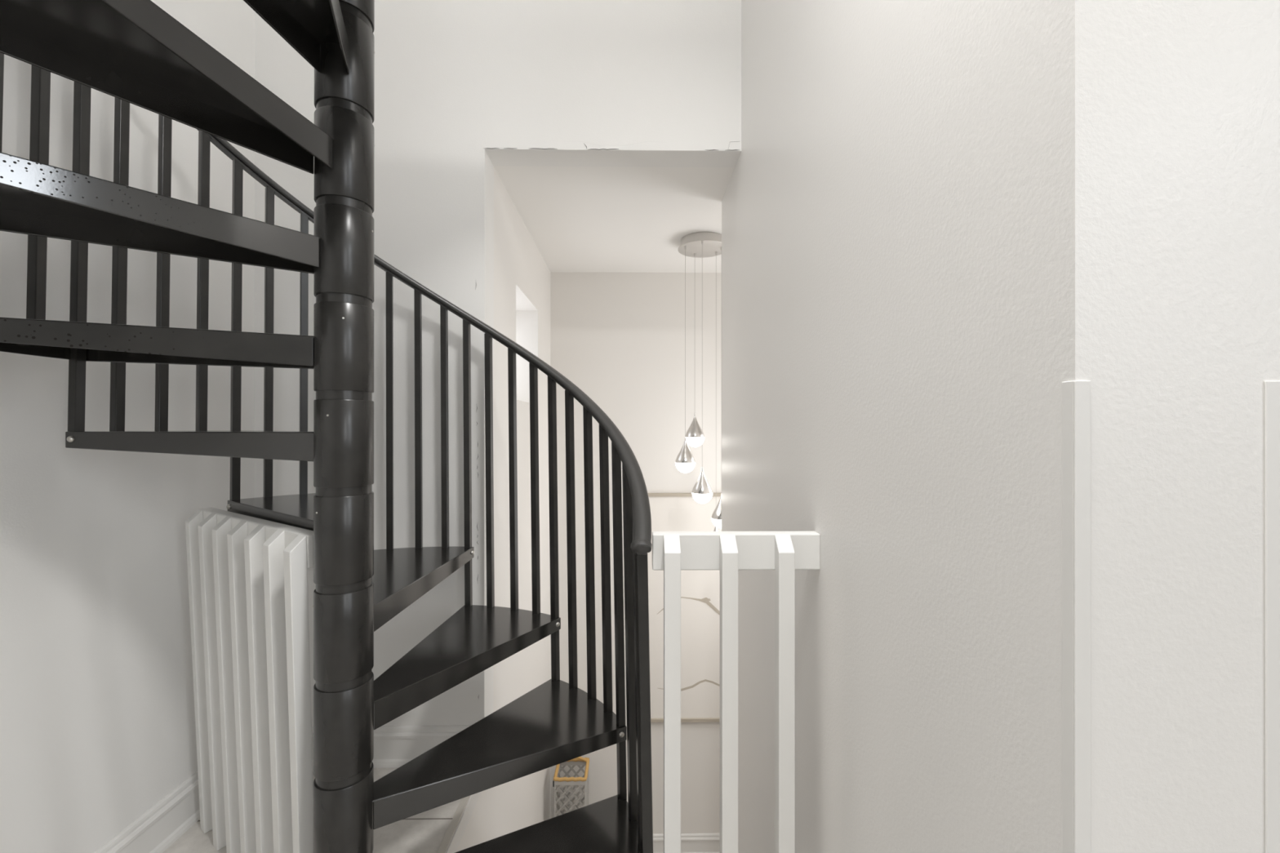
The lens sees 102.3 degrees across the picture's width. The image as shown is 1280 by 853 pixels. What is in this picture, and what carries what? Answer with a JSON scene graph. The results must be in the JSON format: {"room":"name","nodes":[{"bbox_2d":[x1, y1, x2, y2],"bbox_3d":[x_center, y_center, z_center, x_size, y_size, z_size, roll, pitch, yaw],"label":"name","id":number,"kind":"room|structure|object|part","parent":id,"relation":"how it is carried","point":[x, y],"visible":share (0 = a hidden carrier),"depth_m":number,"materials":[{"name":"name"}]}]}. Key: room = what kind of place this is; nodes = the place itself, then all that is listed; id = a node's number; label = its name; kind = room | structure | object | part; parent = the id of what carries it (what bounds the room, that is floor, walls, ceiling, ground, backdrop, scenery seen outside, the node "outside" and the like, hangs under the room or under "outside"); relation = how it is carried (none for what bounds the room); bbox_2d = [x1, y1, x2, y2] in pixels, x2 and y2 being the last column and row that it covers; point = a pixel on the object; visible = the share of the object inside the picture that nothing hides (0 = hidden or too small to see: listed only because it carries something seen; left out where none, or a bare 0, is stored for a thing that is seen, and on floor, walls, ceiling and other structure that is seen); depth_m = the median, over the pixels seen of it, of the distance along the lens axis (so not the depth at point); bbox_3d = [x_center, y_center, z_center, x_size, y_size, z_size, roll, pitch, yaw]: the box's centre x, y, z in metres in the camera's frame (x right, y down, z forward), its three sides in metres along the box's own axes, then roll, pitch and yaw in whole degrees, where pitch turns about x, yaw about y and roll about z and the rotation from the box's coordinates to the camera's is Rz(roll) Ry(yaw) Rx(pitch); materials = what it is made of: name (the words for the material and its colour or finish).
{"room":"stairwell","nodes":[
{"label":"stairwell","id":0,"kind":"room"},
{"bbox_2d":[0,0,254,852],"bbox_3d":[-1.611,-0.917,-1.867,0.138,5.072,8.262,0,0,-1],"label":"wall","id":1,"kind":"structure","parent":0,"point":[97,713],"depth_m":1.52,"materials":[{"name":"white paint"}]},
{"bbox_2d":[93,771,199,852],"bbox_3d":[-1.530,1.311,-1.938,0.024,0.158,8.124,0,0,-1],"label":"baseboard","id":2,"kind":"structure","parent":1,"relation":"attached to","point":[168,820],"depth_m":1.70,"materials":[{"name":"white paint"}]},
{"bbox_2d":[162,768,462,852],"bbox_3d":[2.000,1.431,-1.896,7.084,0.080,8.124,0,0,-1],"label":"floor","id":3,"kind":"structure","parent":0,"point":[424,832],"depth_m":1.76,"materials":[{"name":"grey tile"}]},
{"bbox_2d":[185,507,313,852],"bbox_3d":[-1.169,0.829,1.526,0.874,1.128,0.103,0,0,35],"label":"radiator","id":4,"kind":"object","parent":3,"relation":"on","point":[247,575],"visible":0.94,"depth_m":1.46,"materials":[{"name":"white metal"}]},
{"bbox_3d":[-1.133,0.312,1.508,0.795,0.094,0.040,0,0,35],"label":"rail","id":5,"kind":"part","parent":4,"relation":"part of","materials":[{"name":"white metal"}]},
{"bbox_2d":[0,0,653,852],"bbox_3d":[-0.729,-0.470,1.275,1.534,3.726,1.532,0,0,-1],"label":"spiral staircase","id":6,"kind":"structure","parent":3,"relation":"on","point":[135,52],"depth_m":1.26,"materials":[{"name":"black metal"}]},
{"bbox_3d":[-0.730,-1.019,1.276,1.517,2.628,1.517,0,0,-1],"label":"handrail","id":7,"kind":"part","parent":6,"relation":"part of","materials":[{"name":"black metal"}]},
{"bbox_3d":[0.016,0.833,1.244,0.046,1.121,0.024,0,0,2],"label":"newel post","id":8,"kind":"part","parent":6,"relation":"part of","materials":[{"name":"black metal"}]},
{"bbox_2d":[652,531,819,852],"bbox_3d":[0.231,0.826,1.235,0.403,1.136,0.074,0,0,-1],"label":"guard railing","id":9,"kind":"object","parent":3,"relation":"on","point":[784,553],"visible":1,"depth_m":1.20,"materials":[{"name":"white wood"}]},
{"bbox_3d":[0.231,0.301,1.254,0.403,0.087,0.037,0,0,-1],"label":"rail","id":10,"kind":"part","parent":9,"relation":"part of","materials":[{"name":"white wood"}]},
{"bbox_2d":[456,787,493,852],"bbox_3d":[-0.164,2.291,1.700,1.182,1.793,1.155,0,0,-1],"label":"wall","id":11,"kind":"structure","parent":0,"point":[479,828],"depth_m":2.08,"materials":[{"name":"white paint"}]},
{"bbox_2d":[445,791,480,852],"bbox_3d":[-0.636,1.436,1.696,0.008,0.082,0.879,0,0,-1],"label":"trim","id":12,"kind":"structure","parent":11,"relation":"attached to","point":[457,836],"depth_m":1.86,"materials":[{"name":"white paint"}]},
{"bbox_2d":[253,0,741,726],"bbox_3d":[-0.584,-1.027,2.206,2.012,4.842,0.141,0,0,-1],"label":"wall","id":13,"kind":"structure","parent":0,"point":[464,89],"depth_m":2.14,"materials":[{"name":"white paint"}]},
{"bbox_2d":[311,725,470,768],"bbox_3d":[-1.110,1.315,2.118,0.922,0.158,0.024,0,0,-1],"label":"baseboard","id":14,"kind":"structure","parent":13,"relation":"attached to","point":[394,746],"depth_m":2.12,"materials":[{"name":"white paint"}]},
{"bbox_2d":[436,795,471,852],"bbox_3d":[-0.649,1.391,1.696,0.026,0.005,0.879,0,0,-1],"label":"trim","id":15,"kind":"structure","parent":13,"relation":"attached to","point":[447,837],"depth_m":1.79,"materials":[{"name":"grey"}]},
{"bbox_2d":[493,167,551,839],"bbox_3d":[-0.771,1.020,3.052,0.230,4.337,1.559,0,0,-1],"label":"wall","id":16,"kind":"structure","parent":0,"point":[522,276],"depth_m":2.87,"materials":[{"name":"white paint"}]},
{"bbox_2d":[493,165,734,272],"bbox_3d":[0.368,-1.206,3.067,2.505,0.115,1.559,0,0,-1],"label":"ceiling","id":17,"kind":"structure","parent":0,"point":[579,219],"depth_m":2.77,"materials":[{"name":"white paint"}]},
{"bbox_2d":[675,231,721,531],"bbox_3d":[0.381,-0.166,3.161,0.335,1.963,0.318,0,0,-44],"label":"pendant light","id":18,"kind":"object","parent":17,"relation":"hanging from","point":[702,245],"visible":0.77,"depth_m":3.12,"materials":[{"name":"silver metal"}]},
{"bbox_3d":[0.274,0.141,3.118,0.120,0.151,0.120,0,0,-1],"label":"lamp shade","id":19,"kind":"part","parent":18,"relation":"part of","materials":[{"name":"silver metal"}]},
{"bbox_2d":[675,462,695,473],"bbox_3d":[0.274,0.249,3.117,0.122,0.064,0.122,0,0,-1],"label":"diffuser","id":20,"kind":"object","parent":18,"relation":"attached to","point":[685,468],"depth_m":3.07,"materials":[{"name":"white glass"}]},
{"bbox_3d":[0.345,-0.009,3.247,0.120,0.151,0.120,0,0,-1],"label":"lamp shade","id":21,"kind":"part","parent":18,"relation":"part of","materials":[{"name":"silver metal"}]},
{"bbox_2d":[685,436,704,447],"bbox_3d":[0.345,0.098,3.247,0.122,0.064,0.122,0,0,-1],"label":"diffuser","id":22,"kind":"object","parent":18,"relation":"attached to","point":[694,442],"depth_m":3.20,"materials":[{"name":"white glass"}]},
{"bbox_3d":[0.388,-1.092,3.175,0.307,0.007,0.307,0,0,-1],"label":"canopy plate","id":23,"kind":"part","parent":18,"relation":"part of","materials":[{"name":"silver metal"}]},
{"bbox_2d":[691,492,712,503],"bbox_3d":[0.365,0.420,3.024,0.122,0.064,0.122,0,0,-1],"label":"diffuser","id":24,"kind":"object","parent":18,"relation":"attached to","point":[700,497],"depth_m":2.98,"materials":[{"name":"white glass"}]},
{"bbox_3d":[0.365,0.312,3.024,0.120,0.151,0.120,0,0,-1],"label":"lamp shade","id":25,"kind":"part","parent":18,"relation":"part of","materials":[{"name":"silver metal"}]},
{"bbox_2d":[711,517,721,528],"bbox_3d":[0.495,0.588,3.134,0.122,0.064,0.122,0,0,-1],"label":"diffuser","id":26,"kind":"object","parent":18,"relation":"attached to","point":[717,522],"depth_m":3.09,"materials":[{"name":"white glass"}]},
{"bbox_3d":[0.495,0.480,3.134,0.120,0.151,0.120,0,0,-1],"label":"lamp shade","id":27,"kind":"part","parent":18,"relation":"part of","materials":[{"name":"silver metal"}]},
{"bbox_2d":[550,271,721,834],"bbox_3d":[0.357,1.021,3.902,2.505,4.337,0.115,0,0,-1],"label":"wall","id":28,"kind":"structure","parent":0,"point":[619,338],"depth_m":3.84,"materials":[{"name":"white paint"}]},
{"bbox_2d":[647,493,721,722],"bbox_3d":[0.473,1.338,3.827,0.895,1.688,0.037,0,0,-1],"label":"wall picture","id":29,"kind":"object","parent":28,"relation":"attached to","point":[669,512],"visible":0.3,"depth_m":3.82,"materials":[{"name":"beige wood"}]},
{"bbox_2d":[653,833,719,852],"bbox_3d":[0.449,3.111,3.831,2.229,0.158,0.024,0,0,-1],"label":"baseboard","id":30,"kind":"structure","parent":28,"relation":"attached to","point":[690,842],"depth_m":3.83,"materials":[{"name":"white paint"}]},
{"bbox_2d":[721,0,1279,852],"bbox_3d":[0.535,-0.130,1.579,0.211,6.636,2.109,0,0,-1],"label":"wall","id":31,"kind":"structure","parent":0,"point":[940,217],"depth_m":0.63,"materials":[{"name":"white paint"}]},
{"bbox_2d":[1062,380,1090,852],"bbox_3d":[0.447,0.594,0.529,0.017,1.281,0.017,0,0,-1],"label":"trim","id":32,"kind":"structure","parent":31,"relation":"attached to","point":[1076,394],"depth_m":0.52,"materials":[{"name":"white paint"}]},
{"bbox_2d":[1264,381,1279,852],"bbox_3d":[0.645,0.594,0.532,0.019,1.281,0.019,0,0,-1],"label":"trim","id":33,"kind":"structure","parent":31,"relation":"attached to","point":[1272,388],"depth_m":0.52,"materials":[{"name":"white paint"}]},
{"bbox_3d":[0.487,3.235,2.555,2.275,0.092,2.576,0,0,-1],"label":"floor","id":34,"kind":"structure","parent":0,"visible":0},
{"bbox_2d":[552,756,589,817],"bbox_3d":[-0.481,2.772,3.634,0.237,0.835,0.232,0,0,-1],"label":"basket","id":35,"kind":"object","parent":34,"relation":"on","point":[558,781],"visible":0.65,"depth_m":3.56,"materials":[{"name":"grey wicker"}]},
{"bbox_3d":[-0.583,2.796,3.632,0.009,0.703,0.219,0,0,-1],"label":"lattice panel","id":36,"kind":"part","parent":35,"relation":"part of","materials":[{"name":"grey wicker"}]},
{"bbox_3d":[-0.478,2.796,3.530,0.219,0.703,0.009,0,0,-1],"label":"lattice panel","id":37,"kind":"part","parent":35,"relation":"part of","materials":[{"name":"grey wicker"}]},
{"bbox_3d":[-0.480,2.796,3.737,0.219,0.703,0.009,0,0,-1],"label":"lattice panel","id":38,"kind":"part","parent":35,"relation":"part of","materials":[{"name":"grey wicker"}]},
{"bbox_3d":[-0.480,2.386,3.704,0.203,0.064,0.042,0,0,-1],"label":"rope handle","id":39,"kind":"part","parent":35,"relation":"part of","materials":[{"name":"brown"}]},
{"bbox_3d":[-0.376,2.796,3.635,0.009,0.703,0.219,0,0,-1],"label":"lattice panel","id":40,"kind":"part","parent":35,"relation":"part of","materials":[{"name":"grey wicker"}]}
]}

